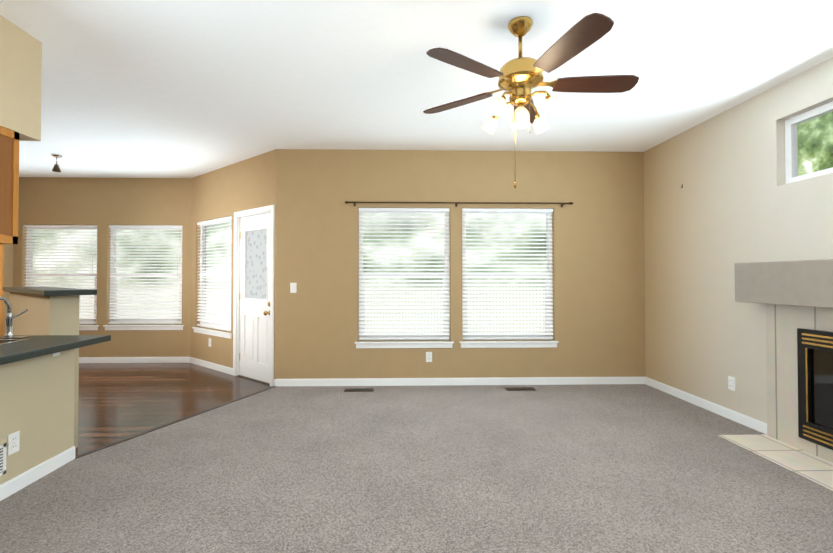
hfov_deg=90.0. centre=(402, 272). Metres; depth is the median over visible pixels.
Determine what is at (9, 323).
faucet
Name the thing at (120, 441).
trim
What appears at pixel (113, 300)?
nook window
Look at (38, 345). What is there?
countertop
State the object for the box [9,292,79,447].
wall
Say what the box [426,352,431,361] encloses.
electrical outlet
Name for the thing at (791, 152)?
window
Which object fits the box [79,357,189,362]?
baseboard
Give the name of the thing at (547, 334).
window
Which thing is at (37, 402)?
wall
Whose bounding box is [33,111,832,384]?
backdrop
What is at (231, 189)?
wall
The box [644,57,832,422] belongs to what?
wall
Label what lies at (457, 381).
baseboard
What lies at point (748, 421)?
baseboard
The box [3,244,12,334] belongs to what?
wall
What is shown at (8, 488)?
baseboard
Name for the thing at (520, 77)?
ceiling fan
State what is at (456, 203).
curtain rod
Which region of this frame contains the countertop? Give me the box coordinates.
[0,335,110,364]
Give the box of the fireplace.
[734,259,832,462]
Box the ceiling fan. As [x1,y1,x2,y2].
[423,13,638,188]
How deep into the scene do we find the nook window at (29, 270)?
6.17 m
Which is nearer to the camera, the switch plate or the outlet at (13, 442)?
the outlet at (13, 442)
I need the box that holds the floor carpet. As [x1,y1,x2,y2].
[0,384,832,552]
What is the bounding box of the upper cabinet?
[0,126,19,243]
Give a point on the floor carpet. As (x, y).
(614, 468)
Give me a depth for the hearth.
2.87 m
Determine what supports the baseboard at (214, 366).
attached to the wall at (231, 189)
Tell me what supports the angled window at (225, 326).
in the wall at (231, 189)
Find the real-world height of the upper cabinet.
0.663 m
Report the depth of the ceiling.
3.02 m
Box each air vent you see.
[0,443,6,475]
[344,388,373,391]
[505,387,535,390]
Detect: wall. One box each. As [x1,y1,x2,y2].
[0,349,74,484]
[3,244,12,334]
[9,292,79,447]
[13,177,191,356]
[190,149,276,378]
[276,149,645,378]
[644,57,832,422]
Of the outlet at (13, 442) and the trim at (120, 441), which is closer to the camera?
the outlet at (13, 442)
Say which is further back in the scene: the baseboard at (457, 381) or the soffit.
the baseboard at (457, 381)
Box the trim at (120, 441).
[75,386,276,458]
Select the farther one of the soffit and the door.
the door
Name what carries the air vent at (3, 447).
in the wall at (37, 402)
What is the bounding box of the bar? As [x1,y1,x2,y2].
[3,287,96,295]
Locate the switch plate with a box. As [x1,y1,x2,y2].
[290,283,296,292]
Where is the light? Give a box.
[51,154,61,171]
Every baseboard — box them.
[0,446,74,500]
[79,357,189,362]
[190,357,274,385]
[275,377,644,386]
[645,377,766,433]
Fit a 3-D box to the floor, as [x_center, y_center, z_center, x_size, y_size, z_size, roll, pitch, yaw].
[-3.492,1.288,1.831,4.230,0.034,8.640,0,-1,-1]
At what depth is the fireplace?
2.95 m
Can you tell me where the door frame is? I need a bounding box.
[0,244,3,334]
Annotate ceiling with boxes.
[0,0,832,177]
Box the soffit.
[0,15,41,140]
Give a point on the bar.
(50, 291)
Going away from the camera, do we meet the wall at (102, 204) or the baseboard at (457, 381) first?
the baseboard at (457, 381)
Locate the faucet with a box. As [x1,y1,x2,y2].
[0,296,29,337]
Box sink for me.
[0,339,31,344]
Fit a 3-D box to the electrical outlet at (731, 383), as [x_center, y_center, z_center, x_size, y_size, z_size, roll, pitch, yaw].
[2.875,0.971,3.639,0.008,0.116,0.072,0,-1,-1]
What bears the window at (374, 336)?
in the wall at (598, 279)
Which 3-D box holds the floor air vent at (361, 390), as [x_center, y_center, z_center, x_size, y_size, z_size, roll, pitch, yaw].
[-0.476,1.296,4.589,0.320,0.008,0.110,0,-1,-1]
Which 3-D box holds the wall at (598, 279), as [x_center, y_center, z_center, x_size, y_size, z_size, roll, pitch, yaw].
[0.697,-0.051,4.914,4.300,2.740,0.150,0,-1,-1]
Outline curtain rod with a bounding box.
[345,201,572,206]
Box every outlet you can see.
[8,431,19,455]
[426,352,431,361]
[728,376,734,390]
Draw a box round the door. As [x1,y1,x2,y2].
[233,205,274,386]
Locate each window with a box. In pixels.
[24,225,98,329]
[103,225,183,329]
[192,216,231,338]
[355,208,453,347]
[460,208,558,347]
[785,101,832,183]
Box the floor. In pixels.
[75,363,270,455]
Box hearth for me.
[719,434,832,490]
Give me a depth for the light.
5.01 m
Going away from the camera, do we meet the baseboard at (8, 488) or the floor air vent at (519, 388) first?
the baseboard at (8, 488)

